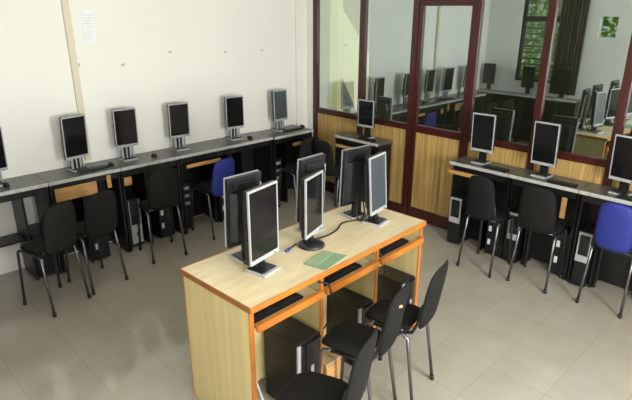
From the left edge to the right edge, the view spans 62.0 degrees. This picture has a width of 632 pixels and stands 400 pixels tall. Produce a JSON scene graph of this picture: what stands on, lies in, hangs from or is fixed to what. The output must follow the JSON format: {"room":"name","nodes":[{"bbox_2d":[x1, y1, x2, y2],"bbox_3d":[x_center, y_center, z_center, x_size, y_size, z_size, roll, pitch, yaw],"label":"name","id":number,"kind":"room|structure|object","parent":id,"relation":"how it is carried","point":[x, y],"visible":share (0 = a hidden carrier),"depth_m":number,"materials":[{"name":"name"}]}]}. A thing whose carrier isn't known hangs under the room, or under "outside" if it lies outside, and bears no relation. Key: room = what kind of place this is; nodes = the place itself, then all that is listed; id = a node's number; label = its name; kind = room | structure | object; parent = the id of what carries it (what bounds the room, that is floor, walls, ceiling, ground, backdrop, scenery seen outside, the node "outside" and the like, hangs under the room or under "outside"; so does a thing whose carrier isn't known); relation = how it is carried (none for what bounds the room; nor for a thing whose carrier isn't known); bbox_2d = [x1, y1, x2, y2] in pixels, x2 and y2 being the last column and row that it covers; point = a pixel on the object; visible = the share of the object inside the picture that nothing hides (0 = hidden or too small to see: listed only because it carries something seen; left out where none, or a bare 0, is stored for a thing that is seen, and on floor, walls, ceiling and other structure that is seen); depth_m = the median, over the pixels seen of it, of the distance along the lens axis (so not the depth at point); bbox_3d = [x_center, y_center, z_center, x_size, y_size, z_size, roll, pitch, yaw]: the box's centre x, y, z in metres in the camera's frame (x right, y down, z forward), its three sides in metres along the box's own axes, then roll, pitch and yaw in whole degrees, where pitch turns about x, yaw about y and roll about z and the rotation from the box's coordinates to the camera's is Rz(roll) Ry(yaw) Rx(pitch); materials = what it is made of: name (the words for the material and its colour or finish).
{"room":"computer lab","nodes":[
{"label":"computer lab","id":0,"kind":"room"},
{"bbox_2d":[0,0,295,274],"bbox_3d":[-1.600,-0.960,4.529,4.020,2.620,0.120,-18,27,-41],"label":"wall","id":1,"kind":"structure","parent":0,"point":[37,88],"depth_m":4.44,"materials":[{"name":"paint"}]},
{"bbox_2d":[60,0,91,159],"bbox_3d":[-1.881,-1.194,4.043,0.052,1.830,0.026,-18,27,-41],"label":"pipe","id":2,"kind":"object","parent":1,"relation":"attached to","point":[64,3],"visible":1,"depth_m":4.07,"materials":[{"name":"plastic"}]},
{"bbox_2d":[81,10,96,41],"bbox_3d":[-1.773,-1.359,4.110,0.090,0.235,0.004,-18,27,-41],"label":"notice","id":3,"kind":"object","parent":1,"relation":"attached to","point":[87,15],"visible":1,"depth_m":4.11,"materials":[{"name":"white paper"}]},
{"bbox_2d":[294,0,306,127],"bbox_3d":[-0.165,-1.399,5.752,0.150,2.620,0.022,-18,27,-41],"label":"trim","id":4,"kind":"structure","parent":1,"relation":"attached to","point":[299,5],"depth_m":5.71,"materials":[{"name":"paint"}]},
{"bbox_2d":[0,188,631,399],"bbox_3d":[0.466,0.945,3.279,6.200,0.100,5.620,-18,27,-41],"label":"floor","id":5,"kind":"structure","parent":0,"point":[493,338],"depth_m":3.39,"materials":[{"name":"tile"}]},
{"bbox_2d":[0,174,62,280],"bbox_3d":[-2.276,0.251,3.927,0.537,0.750,0.331,-18,27,-41],"label":"computer desk","id":6,"kind":"object","parent":5,"relation":"on","point":[29,185],"visible":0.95,"depth_m":3.92,"materials":[{"name":"wood"}]},
{"bbox_2d":[0,126,7,186],"bbox_3d":[-2.311,-0.303,3.732,0.125,0.424,0.190,14,24,33],"label":"monitor","id":7,"kind":"object","parent":6,"relation":"on","point":[3,160],"visible":0.94,"depth_m":3.78,"materials":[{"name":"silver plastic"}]},
{"bbox_2d":[2,182,9,186],"bbox_3d":[-2.236,-0.115,3.790,0.068,0.026,0.042,14,24,33],"label":"mouse","id":8,"kind":"object","parent":6,"relation":"on","point":[5,184],"visible":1,"depth_m":3.77,"materials":[{"name":"black plastic"}]},
{"bbox_2d":[0,233,25,247],"bbox_3d":[-2.375,0.321,3.932,0.324,0.015,0.182,-18,27,-41],"label":"shelf","id":9,"kind":"object","parent":6,"relation":"attached to","point":[15,238],"depth_m":3.97,"materials":[{"name":"wood"}]},
{"bbox_2d":[28,222,55,276],"bbox_3d":[-2.160,0.392,4.110,0.130,0.360,0.264,-18,27,-41],"label":"computer tower","id":10,"kind":"object","parent":5,"relation":"on","point":[35,229],"visible":0.49,"depth_m":4.04,"materials":[{"name":"black plastic"}]},
{"bbox_2d":[16,201,91,317],"bbox_3d":[-1.813,0.357,3.596,0.394,0.782,0.306,11,22,27],"label":"chair","id":11,"kind":"object","parent":5,"relation":"on","point":[59,225],"visible":1,"depth_m":3.47,"materials":[{"name":"black fabric"}]},
{"bbox_2d":[33,160,129,272],"bbox_3d":[-1.880,0.123,4.281,0.550,0.750,0.345,-18,27,-41],"label":"computer desk","id":12,"kind":"object","parent":5,"relation":"on","point":[64,185],"visible":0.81,"depth_m":4.17,"materials":[{"name":"wood"}]},
{"bbox_2d":[59,114,88,172],"bbox_3d":[-1.890,-0.445,4.114,0.125,0.433,0.193,14,24,34],"label":"monitor","id":13,"kind":"object","parent":12,"relation":"on","point":[73,130],"visible":1,"depth_m":4.08,"materials":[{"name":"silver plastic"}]},
{"bbox_2d":[53,181,97,201],"bbox_3d":[-1.927,-0.100,4.114,0.314,0.100,0.295,-18,27,-41],"label":"keyboard tray","id":14,"kind":"object","parent":12,"relation":"on","point":[74,189],"depth_m":4.01,"materials":[{"name":"wood"}]},
{"bbox_2d":[77,164,108,173],"bbox_3d":[-1.775,-0.248,4.183,0.075,0.016,0.240,17,26,39],"label":"keyboard","id":15,"kind":"object","parent":12,"relation":"on","point":[103,166],"visible":1,"depth_m":4.16,"materials":[{"name":"black plastic"}]},
{"bbox_2d":[65,190,128,294],"bbox_3d":[-1.643,0.263,3.878,0.394,0.767,0.306,14,24,33],"label":"chair","id":16,"kind":"object","parent":5,"relation":"on","point":[100,210],"visible":0.88,"depth_m":3.73,"materials":[{"name":"black fabric"}]},
{"bbox_2d":[91,235,110,260],"bbox_3d":[-1.849,0.294,4.383,0.130,0.360,0.264,-18,27,-41],"label":"computer tower","id":17,"kind":"object","parent":5,"relation":"on","point":[104,242],"visible":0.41,"depth_m":4.32,"materials":[{"name":"black plastic"}]},
{"bbox_2d":[126,192,143,245],"bbox_3d":[-1.625,0.172,4.604,0.105,0.440,0.229,-18,27,-41],"label":"computer tower","id":18,"kind":"object","parent":5,"relation":"on","point":[132,200],"visible":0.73,"depth_m":4.52,"materials":[{"name":"black plastic"}]},
{"bbox_2d":[103,149,185,251],"bbox_3d":[-1.494,-0.007,4.645,0.537,0.750,0.331,-18,27,-41],"label":"computer desk","id":19,"kind":"object","parent":5,"relation":"on","point":[134,174],"visible":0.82,"depth_m":4.53,"materials":[{"name":"wood"}]},
{"bbox_2d":[111,107,138,161],"bbox_3d":[-1.594,-0.550,4.405,0.189,0.434,0.125,-16,26,-38],"label":"monitor","id":20,"kind":"object","parent":19,"relation":"on","point":[124,119],"visible":1,"depth_m":4.38,"materials":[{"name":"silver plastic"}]},
{"bbox_2d":[136,167,187,263],"bbox_3d":[-1.290,0.078,4.340,0.306,0.802,0.394,-14,24,-34],"label":"chair","id":21,"kind":"object","parent":5,"relation":"on","point":[163,183],"visible":1,"depth_m":4.16,"materials":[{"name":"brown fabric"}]},
{"bbox_2d":[150,207,174,237],"bbox_3d":[-1.419,0.153,4.807,0.140,0.340,0.224,-18,27,-41],"label":"computer tower","id":22,"kind":"object","parent":5,"relation":"on","point":[159,218],"visible":0.55,"depth_m":4.74,"materials":[{"name":"black plastic"}]},
{"bbox_2d":[184,180,191,227],"bbox_3d":[-1.268,0.040,4.944,0.100,0.460,0.205,-18,27,-41],"label":"computer tower","id":23,"kind":"object","parent":5,"relation":"on","point":[186,183],"visible":0.34,"depth_m":4.88,"materials":[{"name":"black plastic"}]},
{"bbox_2d":[162,140,230,233],"bbox_3d":[-1.093,-0.129,4.984,0.534,0.750,0.375,-18,27,-41],"label":"computer desk","id":24,"kind":"object","parent":5,"relation":"on","point":[196,164],"visible":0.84,"depth_m":4.98,"materials":[{"name":"wood"}]},
{"bbox_2d":[167,102,189,151],"bbox_3d":[-1.235,-0.662,4.734,0.186,0.422,0.125,-15,25,-35],"label":"monitor","id":25,"kind":"object","parent":24,"relation":"on","point":[178,113],"visible":1,"depth_m":4.71,"materials":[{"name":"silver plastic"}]},
{"bbox_2d":[182,157,220,168],"bbox_3d":[-1.106,-0.366,4.824,0.352,0.032,0.295,-18,27,-41],"label":"keyboard tray","id":26,"kind":"object","parent":24,"relation":"on","point":[198,161],"depth_m":4.73,"materials":[{"name":"wood"}]},
{"bbox_2d":[191,157,234,239],"bbox_3d":[-0.926,-0.056,4.801,0.394,0.742,0.306,17,26,39],"label":"chair","id":27,"kind":"object","parent":5,"relation":"on","point":[223,168],"visible":0.81,"depth_m":4.64,"materials":[{"name":"blue fabric"}]},
{"bbox_2d":[221,196,223,219],"bbox_3d":[-0.975,-0.001,5.204,0.088,0.360,0.254,-18,27,-41],"label":"computer tower","id":28,"kind":"object","parent":5,"relation":"on","point":[222,197],"visible":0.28,"depth_m":5.11,"materials":[{"name":"black plastic"}]},
{"bbox_2d":[212,132,272,183],"bbox_3d":[-0.730,-0.259,5.345,0.515,0.750,0.331,-18,27,-41],"label":"computer desk","id":29,"kind":"object","parent":5,"relation":"on","point":[248,155],"visible":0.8,"depth_m":5.34,"materials":[{"name":"wood"}]},
{"bbox_2d":[224,95,243,140],"bbox_3d":[-0.795,-0.800,5.123,0.188,0.419,0.125,-14,24,-34],"label":"monitor","id":30,"kind":"object","parent":29,"relation":"on","point":[234,108],"visible":1,"depth_m":5.10,"materials":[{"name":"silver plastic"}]},
{"bbox_2d":[257,382,263,399],"bbox_3d":[-0.210,0.911,2.562,0.251,0.454,0.030,-5,20,-13],"label":"chair leg","id":31,"kind":"object","parent":5,"relation":"on","point":[258,387],"visible":0.34,"depth_m":2.56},
{"bbox_2d":[276,156,281,200],"bbox_3d":[-0.487,-0.229,5.633,0.110,0.500,0.245,-18,27,-41],"label":"computer tower","id":32,"kind":"object","parent":5,"relation":"on","point":[278,159],"visible":0.3,"depth_m":5.53,"materials":[{"name":"black plastic"}]},
{"bbox_2d":[255,125,312,202],"bbox_3d":[-0.327,-0.375,5.670,0.539,0.750,0.355,-18,27,-41],"label":"computer desk","id":33,"kind":"object","parent":5,"relation":"on","point":[285,145],"visible":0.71,"depth_m":5.55,"materials":[{"name":"wood"}]},
{"bbox_2d":[271,89,287,131],"bbox_3d":[-0.376,-0.936,5.503,0.125,0.419,0.189,17,26,38],"label":"monitor","id":34,"kind":"object","parent":33,"relation":"on","point":[279,97],"visible":0.99,"depth_m":5.49,"materials":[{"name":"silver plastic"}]},
{"bbox_2d":[283,127,302,131],"bbox_3d":[-0.249,-0.751,5.582,0.075,0.016,0.240,18,27,41],"label":"keyboard","id":35,"kind":"object","parent":33,"relation":"on","point":[294,128],"visible":1,"depth_m":5.55,"materials":[{"name":"black plastic"}]},
{"bbox_2d":[287,139,301,145],"bbox_3d":[-0.263,-0.630,5.599,0.205,0.035,0.295,-18,27,-41],"label":"keyboard tray","id":36,"kind":"object","parent":33,"relation":"on","point":[294,142],"depth_m":5.49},
{"bbox_2d":[264,316,320,399],"bbox_3d":[-0.116,0.860,2.736,0.258,0.425,0.166,18,26,40],"label":"computer tower","id":37,"kind":"object","parent":5,"relation":"on","point":[292,347],"visible":0.62,"depth_m":2.65,"materials":[{"name":"black plastic"}]},
{"bbox_2d":[278,136,318,206],"bbox_3d":[-0.165,-0.283,5.346,0.306,0.802,0.394,-15,25,-36],"label":"chair","id":38,"kind":"object","parent":5,"relation":"on","point":[306,148],"visible":0.44,"depth_m":5.13,"materials":[{"name":"black fabric"}]},
{"bbox_2d":[180,202,425,399],"bbox_3d":[0.001,0.588,3.006,0.549,0.755,1.377,18,26,40],"label":"table","id":39,"kind":"object","parent":5,"relation":"on","point":[227,349],"visible":0.68,"depth_m":2.62,"materials":[{"name":"brown wood"}]},
{"bbox_2d":[223,169,260,263],"bbox_3d":[-0.366,0.083,2.633,0.206,0.448,0.125,-18,27,-41],"label":"monitor","id":40,"kind":"object","parent":39,"relation":"on","point":[234,186],"visible":0.61,"depth_m":2.55,"materials":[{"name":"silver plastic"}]},
{"bbox_2d":[241,180,253,188],"bbox_3d":[-0.335,-0.074,2.543,0.082,0.025,0.003,-18,30,-41],"label":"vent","id":41,"kind":"object","parent":40,"relation":"attached to","point":[253,180],"depth_m":2.54,"materials":[{"name":"plastic"}]},
{"bbox_2d":[243,180,280,277],"bbox_3d":[-0.259,0.139,2.496,0.125,0.436,0.212,13,24,31],"label":"monitor","id":42,"kind":"object","parent":39,"relation":"on","point":[260,202],"visible":1,"depth_m":2.47,"materials":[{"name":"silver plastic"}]},
{"bbox_2d":[254,292,302,323],"bbox_3d":[-0.200,0.495,2.471,0.092,0.016,0.310,18,26,40],"label":"keyboard","id":43,"kind":"object","parent":39,"relation":"on","point":[277,306],"visible":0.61,"depth_m":2.45,"materials":[{"name":"black plastic"}]},
{"bbox_2d":[254,287,323,332],"bbox_3d":[-0.181,0.490,2.505,0.429,0.036,0.229,-18,27,-41],"label":"keyboard tray","id":44,"kind":"object","parent":39,"relation":"on","point":[311,295],"depth_m":2.45,"materials":[{"name":"brown wood"}]},
{"bbox_2d":[285,243,296,252],"bbox_3d":[-0.130,0.250,2.806,0.018,0.018,0.117,10,22,26],"label":"cable","id":45,"kind":"object","parent":39,"relation":"on","point":[288,248],"visible":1,"depth_m":2.77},
{"bbox_2d":[295,153,325,234],"bbox_3d":[-0.034,-0.033,2.963,0.125,0.443,0.196,18,26,40],"label":"monitor","id":46,"kind":"object","parent":39,"relation":"on","point":[308,165],"visible":0.48,"depth_m":2.88,"materials":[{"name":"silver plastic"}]},
{"bbox_2d":[298,170,324,250],"bbox_3d":[-0.020,0.058,2.773,0.159,0.402,0.158,-6,21,-17],"label":"monitor","id":47,"kind":"object","parent":39,"relation":"on","point":[311,188],"visible":1,"depth_m":2.75,"materials":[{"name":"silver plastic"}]},
{"bbox_2d":[303,251,346,270],"bbox_3d":[0.048,0.303,2.679,0.136,0.005,0.207,13,23,31],"label":"folder","id":48,"kind":"object","parent":39,"relation":"on","point":[323,260],"visible":1,"depth_m":2.67,"materials":[{"name":"paper"}]},
{"bbox_2d":[318,282,332,329],"bbox_3d":[0.045,0.570,2.693,0.082,0.406,0.122,-1,20,-3],"label":"cable","id":49,"kind":"object","parent":39,"relation":"hanging from","point":[318,282],"visible":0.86,"depth_m":2.64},
{"bbox_2d":[317,219,363,238],"bbox_3d":[0.130,0.163,3.052,0.420,0.017,0.094,-18,27,-41],"label":"cable","id":50,"kind":"object","parent":39,"relation":"on","point":[340,224],"visible":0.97,"depth_m":3.07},
{"bbox_2d":[324,262,361,286],"bbox_3d":[0.110,0.384,2.780,0.092,0.016,0.310,18,26,40],"label":"keyboard","id":51,"kind":"object","parent":39,"relation":"on","point":[329,279],"visible":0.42,"depth_m":2.76,"materials":[{"name":"black plastic"}]},
{"bbox_2d":[324,258,379,294],"bbox_3d":[0.128,0.380,2.812,0.433,0.036,0.229,-18,27,-41],"label":"keyboard tray","id":52,"kind":"object","parent":39,"relation":"on","point":[368,264],"depth_m":2.77,"materials":[{"name":"brown wood"}]},
{"bbox_2d":[339,145,370,219],"bbox_3d":[0.233,-0.109,3.192,0.210,0.431,0.125,-15,25,-36],"label":"monitor","id":53,"kind":"object","parent":39,"relation":"on","point":[353,161],"visible":0.9,"depth_m":3.13,"materials":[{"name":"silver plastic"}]},
{"bbox_2d":[355,196,364,219],"bbox_3d":[0.262,0.046,3.181,0.087,0.151,0.045,-18,27,-41],"label":"cable","id":54,"kind":"object","parent":39,"relation":"on","point":[356,196],"visible":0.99,"depth_m":3.17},
{"bbox_2d":[362,151,389,227],"bbox_3d":[0.360,-0.062,3.083,0.125,0.417,0.183,14,24,33],"label":"monitor","id":55,"kind":"object","parent":39,"relation":"on","point":[375,167],"visible":1,"depth_m":3.06,"materials":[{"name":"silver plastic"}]},
{"bbox_2d":[372,251,384,290],"bbox_3d":[0.325,0.436,2.962,0.077,0.356,0.101,-18,27,-41],"label":"cable","id":56,"kind":"object","parent":39,"relation":"hanging from","point":[379,251],"visible":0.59,"depth_m":2.94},
{"bbox_2d":[379,238,408,257],"bbox_3d":[0.420,0.273,3.088,0.092,0.016,0.310,18,26,40],"label":"keyboard","id":57,"kind":"object","parent":39,"relation":"on","point":[401,241],"visible":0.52,"depth_m":3.08,"materials":[{"name":"black plastic"}]},
{"bbox_2d":[379,235,423,264],"bbox_3d":[0.434,0.271,3.116,0.421,0.036,0.228,-18,27,-41],"label":"keyboard tray","id":58,"kind":"object","parent":39,"relation":"on","point":[414,240],"depth_m":3.06,"materials":[{"name":"brown wood"}]},
{"bbox_2d":[313,0,318,136],"bbox_3d":[0.005,-1.388,5.723,0.050,2.620,0.064,-18,27,-41],"label":"frame","id":59,"kind":"object","parent":5,"relation":"on","point":[315,2],"visible":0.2,"depth_m":5.67,"materials":[{"name":"wood"}]},
{"bbox_2d":[277,327,377,399],"bbox_3d":[0.039,0.856,2.200,0.394,0.802,0.306,10,22,25],"label":"chair","id":60,"kind":"object","parent":5,"relation":"on","point":[307,385],"visible":1,"depth_m":2.16,"materials":[{"name":"black fabric"}]},
{"bbox_2d":[314,139,340,207],"bbox_3d":[0.177,-0.232,5.207,0.306,0.802,0.394,18,27,40],"label":"chair","id":61,"kind":"object","parent":5,"relation":"on","point":[320,146],"visible":0.59,"depth_m":5.00,"materials":[{"name":"black fabric"}]},
{"bbox_2d":[325,180,333,192],"bbox_3d":[0.231,-0.132,5.927,0.044,0.120,0.592,-18,27,-41],"label":"frame","id":62,"kind":"object","parent":5,"relation":"on","point":[329,186],"depth_m":5.97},
{"bbox_2d":[323,344,340,378],"bbox_3d":[0.045,0.927,2.957,0.164,0.150,0.140,18,26,40],"label":"cardboard box","id":63,"kind":"object","parent":5,"relation":"on","point":[331,361],"visible":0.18,"depth_m":2.90,"materials":[{"name":"cardboard"}]},
{"bbox_2d":[326,287,372,365],"bbox_3d":[0.198,0.747,3.082,0.258,0.405,0.126,18,26,40],"label":"computer tower","id":64,"kind":"object","parent":5,"relation":"on","point":[348,305],"visible":0.35,"depth_m":3.00,"materials":[{"name":"black plastic"}]},
{"bbox_2d":[357,0,366,133],"bbox_3d":[0.465,-1.226,5.279,0.050,2.620,0.070,-18,27,-41],"label":"frame","id":65,"kind":"object","parent":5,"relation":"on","point":[363,3],"visible":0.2,"depth_m":5.18,"materials":[{"name":"wood"}]},
{"bbox_2d":[334,131,392,208],"bbox_3d":[0.459,-0.272,5.391,0.255,0.750,0.575,-18,27,-41],"label":"computer desk","id":66,"kind":"object","parent":5,"relation":"on","point":[345,140],"visible":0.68,"depth_m":5.27,"materials":[{"name":"wood"}]},
{"bbox_2d":[336,143,354,148],"bbox_3d":[0.357,-0.554,5.354,0.195,0.030,0.253,-18,27,-41],"label":"keyboard tray","id":67,"kind":"object","parent":66,"relation":"on","point":[338,145],"depth_m":5.31,"materials":[{"name":"wood"}]},
{"bbox_2d":[357,99,375,138],"bbox_3d":[0.497,-0.797,5.189,0.187,0.376,0.125,17,26,39],"label":"monitor","id":68,"kind":"object","parent":66,"relation":"on","point":[366,108],"visible":0.99,"depth_m":5.16,"materials":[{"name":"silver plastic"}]},
{"bbox_2d":[357,137,375,141],"bbox_3d":[0.494,-0.594,5.155,0.060,0.016,0.200,-18,27,-41],"label":"keyboard","id":69,"kind":"object","parent":66,"relation":"on","point":[359,138],"visible":1,"depth_m":5.13,"materials":[{"name":"black plastic"}]},
{"bbox_2d":[318,280,409,399],"bbox_3d":[0.230,0.722,2.571,0.394,0.802,0.306,11,23,28],"label":"chair","id":70,"kind":"object","parent":5,"relation":"on","point":[347,337],"visible":0.88,"depth_m":2.49,"materials":[{"name":"black fabric"}]},
{"bbox_2d":[388,200,400,212],"bbox_3d":[0.679,0.026,5.495,0.044,0.120,0.552,-18,27,-41],"label":"frame","id":71,"kind":"object","parent":5,"relation":"on","point":[394,206],"visible":0.14,"depth_m":5.35,"materials":[{"name":"wood"}]},
{"bbox_2d":[377,265,415,335],"bbox_3d":[0.491,0.649,3.376,0.258,0.390,0.136,18,26,40],"label":"computer tower","id":72,"kind":"object","parent":5,"relation":"on","point":[394,280],"visible":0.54,"depth_m":3.29,"materials":[{"name":"black plastic"}]},
{"bbox_2d":[363,259,448,399],"bbox_3d":[0.461,0.646,2.783,0.394,0.802,0.306,12,23,31],"label":"chair","id":73,"kind":"object","parent":5,"relation":"on","point":[377,312],"visible":0.86,"depth_m":2.67,"materials":[{"name":"black fabric"}]},
{"bbox_2d":[401,0,419,214],"bbox_3d":[0.897,-1.074,4.863,0.050,2.620,0.064,-18,27,-41],"label":"frame","id":74,"kind":"object","parent":5,"relation":"on","point":[416,9],"visible":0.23,"depth_m":4.90,"materials":[{"name":"wood"}]},
{"bbox_2d":[447,191,471,244],"bbox_3d":[1.281,0.159,4.662,0.216,0.440,0.112,-18,27,-41],"label":"computer tower","id":75,"kind":"object","parent":5,"relation":"on","point":[457,213],"visible":0.91,"depth_m":4.59,"materials":[{"name":"black plastic"}]},
{"bbox_2d":[461,0,483,156],"bbox_3d":[1.319,-0.926,4.456,0.050,2.620,0.056,-18,27,-41],"label":"frame","id":76,"kind":"object","parent":5,"relation":"on","point":[479,3],"visible":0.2,"depth_m":4.39,"materials":[{"name":"wood"}]},
{"bbox_2d":[447,156,521,257],"bbox_3d":[1.391,0.061,4.476,0.278,0.750,0.527,-18,27,-41],"label":"computer desk","id":77,"kind":"object","parent":5,"relation":"on","point":[463,169],"visible":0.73,"depth_m":4.42,"materials":[{"name":"wood"}]},
{"bbox_2d":[448,169,481,177],"bbox_3d":[1.293,-0.238,4.426,0.213,0.032,0.279,-18,27,-41],"label":"keyboard tray","id":78,"kind":"object","parent":77,"relation":"on","point":[468,173],"depth_m":4.37,"materials":[{"name":"wood"}]},
{"bbox_2d":[470,112,496,165],"bbox_3d":[1.379,-0.506,4.332,0.191,0.416,0.125,17,26,39],"label":"monitor","id":79,"kind":"object","parent":77,"relation":"on","point":[483,125],"visible":0.98,"depth_m":4.30,"materials":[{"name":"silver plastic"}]},
{"bbox_2d":[483,164,509,171],"bbox_3d":[1.447,-0.257,4.230,0.070,0.016,0.200,-18,27,-41],"label":"keyboard","id":80,"kind":"object","parent":77,"relation":"on","point":[488,166],"visible":1,"depth_m":4.21,"materials":[{"name":"black plastic"}]},
{"bbox_2d":[456,175,513,277],"bbox_3d":[1.349,0.158,4.138,0.394,0.802,0.306,-18,27,-41],"label":"chair","id":81,"kind":"object","parent":5,"relation":"on","point":[480,205],"visible":1,"depth_m":3.99,"materials":[{"name":"black fabric"}]},
{"bbox_2d":[484,221,502,256],"bbox_3d":[1.538,0.294,4.451,0.189,0.330,0.120,-18,27,-41],"label":"computer tower","id":82,"kind":"object","parent":5,"relation":"on","point":[491,226],"visible":0.46,"depth_m":4.39,"materials":[{"name":"black plastic"}]},
{"bbox_2d":[504,207,525,262],"bbox_3d":[1.661,0.284,4.319,0.216,0.440,0.102,-18,27,-41],"label":"computer tower","id":83,"kind":"object","parent":5,"relation":"on","point":[518,255],"visible":0.59,"depth_m":4.26,"materials":[{"name":"black plastic"}]},
{"bbox_2d":[506,186,566,293],"bbox_3d":[1.669,0.242,3.910,0.306,0.802,0.394,18,26,40],"label":"chair","id":84,"kind":"object","parent":5,"relation":"on","point":[537,206],"visible":1,"depth_m":3.74,"materials":[{"name":"black fabric"}]},
{"bbox_2d":[526,0,558,169],"bbox_3d":[1.732,-0.781,4.058,0.050,2.620,0.058,-18,27,-41],"label":"frame","id":85,"kind":"object","parent":5,"relation":"on","point":[553,4],"visible":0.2,"depth_m":3.97,"materials":[{"name":"wood"}]},
{"bbox_2d":[501,168,590,279],"bbox_3d":[1.772,0.188,4.129,0.249,0.750,0.528,-18,27,-41],"label":"computer desk","id":86,"kind":"object","parent":5,"relation":"on","point":[568,199],"visible":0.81,"depth_m":4.07,"materials":[{"name":"wood"}]},
{"bbox_2d":[530,120,561,178],"bbox_3d":[1.739,-0.381,3.981,0.125,0.422,0.188,-17,26,-39],"label":"monitor","id":87,"kind":"object","parent":86,"relation":"on","point":[546,138],"visible":1,"depth_m":3.95,"materials":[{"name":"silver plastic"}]},
{"bbox_2d":[547,178,577,187],"bbox_3d":[1.813,-0.125,3.870,0.070,0.016,0.200,-18,27,-41],"label":"keyboard","id":88,"kind":"object","parent":86,"relation":"on","point":[555,181],"visible":1,"depth_m":3.85,"materials":[{"name":"black plastic"}]},
{"bbox_2d":[550,226,571,276],"bbox_3d":[1.926,0.405,4.090,0.149,0.370,0.115,-18,27,-41],"label":"computer tower","id":89,"kind":"object","parent":5,"relation":"on","point":[557,255],"visible":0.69,"depth_m":4.05,"materials":[{"name":"black plastic"}]},
{"bbox_2d":[570,223,595,287],"bbox_3d":[2.028,0.419,3.941,0.216,0.445,0.100,-18,27,-41],"label":"computer tower","id":90,"kind":"object","parent":5,"relation":"on","point":[584,245],"visible":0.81,"depth_m":3.87,"materials":[{"name":"black plastic"}]},
{"bbox_2d":[566,183,631,289],"bbox_3d":[2.142,0.318,3.772,0.249,0.750,0.528,-18,27,-41],"label":"computer desk","id":91,"kind":"object","parent":5,"relation":"on","point":[614,267],"visible":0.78,"depth_m":3.89,"materials":[{"name":"wood"}]},
{"bbox_2d":[608,134,631,195],"bbox_3d":[2.126,-0.236,3.598,0.125,0.412,0.190,-13,24,-32],"label":"monitor","id":92,"kind":"object","parent":91,"relation":"on","point":[621,161],"visible":0.99,"depth_m":3.60,"materials":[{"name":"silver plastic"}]},
{"bbox_2d":[617,194,631,200],"bbox_3d":[2.145,-0.006,3.543,0.070,0.016,0.200,-18,27,-41],"label":"keyboard","id":93,"kind":"object","parent":91,"relation":"on","point":[621,196],"visible":1,"depth_m":3.57,"materials":[{"name":"black plastic"}]},
{"bbox_2d":[575,202,631,318],"bbox_3d":[2.052,0.354,3.601,0.394,0.802,0.306,-18,27,-41],"label":"chair","id":94,"kind":"object","parent":5,"relation":"on","point":[613,226],"visible":1,"depth_m":3.43,"materials":[{"name":"blue fabric"}]},
{"bbox_2d":[602,34,631,186],"bbox_3d":[2.138,-0.638,3.667,0.050,2.620,0.062,-18,27,-41],"label":"frame","id":95,"kind":"object","parent":5,"relation":"on","point":[626,86],"visible":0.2,"depth_m":3.65,"materials":[{"name":"wood"}]},
{"bbox_2d":[420,0,475,1],"bbox_3d":[1.111,-1.690,4.408,0.050,0.050,0.544,-18,27,-41],"label":"frame","id":96,"kind":"object","parent":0,"point":[420,0],"visible":0.8,"depth_m":4.46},
{"bbox_2d":[445,1,475,1],"bbox_3d":[2.661,-1.051,4.813,0.100,2.620,5.600,-18,27,-41],"label":"wall","id":97,"kind":"structure","parent":0,"point":[445,1],"depth_m":5.59,"materials":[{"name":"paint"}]},
{"bbox_2d":[306,0,631,202],"bbox_3d":[1.187,-0.975,4.590,0.060,2.620,3.920,-18,27,-41],"label":"wall","id":98,"kind":"structure","parent":0,"point":[398,135],"depth_m":5.22,"materials":[{"name":"brown wood"}]},
{"bbox_2d":[317,107,356,119],"bbox_3d":[0.233,-0.928,5.639,0.044,0.058,0.592,-18,27,-41],"label":"frame","id":99,"kind":"object","parent":98,"relation":"on","point":[319,110],"visible":0.76,"depth_m":5.62,"materials":[{"name":"wood"}]},
{"bbox_2d":[318,0,359,113],"bbox_3d":[0.235,-1.709,5.356,0.005,1.604,0.592,-18,27,-41],"label":"window","id":100,"kind":"structure","parent":98,"relation":"in","point":[339,20],"depth_m":5.43,"materials":[{"name":"clear glass"}]},
{"bbox_2d":[364,0,413,122],"bbox_3d":[0.683,-1.552,4.924,0.005,1.604,0.552,-18,27,-41],"label":"window","id":101,"kind":"structure","parent":98,"relation":"in","point":[389,22],"depth_m":4.99,"materials":[{"name":"clear glass"}]},
{"bbox_2d":[375,118,405,129],"bbox_3d":[0.681,-0.771,5.207,0.044,0.058,0.552,-18,27,-41],"label":"frame","id":102,"kind":"object","parent":98,"relation":"on","point":[401,125],"visible":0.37,"depth_m":5.13,"materials":[{"name":"wood"}]},
{"bbox_2d":[407,2,475,229],"bbox_3d":[1.108,-0.718,4.759,0.040,2.010,0.536,-18,27,-41],"label":"door","id":103,"kind":"structure","parent":98,"relation":"in","point":[445,34],"depth_m":4.71,"materials":[{"name":"brown wood"}]},
{"bbox_2d":[468,135,528,152],"bbox_3d":[1.524,-0.474,4.395,0.044,0.058,0.535,-18,27,-41],"label":"frame","id":104,"kind":"object","parent":98,"relation":"on","point":[498,143],"visible":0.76,"depth_m":4.30,"materials":[{"name":"wood"}]},
{"bbox_2d":[470,0,549,144],"bbox_3d":[1.526,-1.256,4.111,0.005,1.604,0.535,-18,27,-41],"label":"window","id":105,"kind":"structure","parent":98,"relation":"in","point":[512,34],"depth_m":4.17,"materials":[{"name":"clear glass"}]},
{"bbox_2d":[557,151,606,167],"bbox_3d":[1.933,-0.331,4.000,0.044,0.058,0.521,-18,27,-41],"label":"frame","id":106,"kind":"object","parent":98,"relation":"on","point":[600,162],"visible":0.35,"depth_m":3.92,"materials":[{"name":"wood"}]},
{"bbox_2d":[541,0,631,158],"bbox_3d":[1.935,-1.112,3.717,0.005,1.604,0.521,-18,27,-41],"label":"window","id":107,"kind":"structure","parent":98,"relation":"in","point":[591,38],"depth_m":3.78,"materials":[{"name":"clear glass"}]},
{"bbox_2d":[622,89,631,135],"bbox_3d":[2.356,-0.964,3.311,0.005,1.604,0.562,-18,27,-41],"label":"window","id":108,"kind":"structure","parent":98,"relation":"in","point":[627,130],"depth_m":3.66,"materials":[{"name":"clear glass"}]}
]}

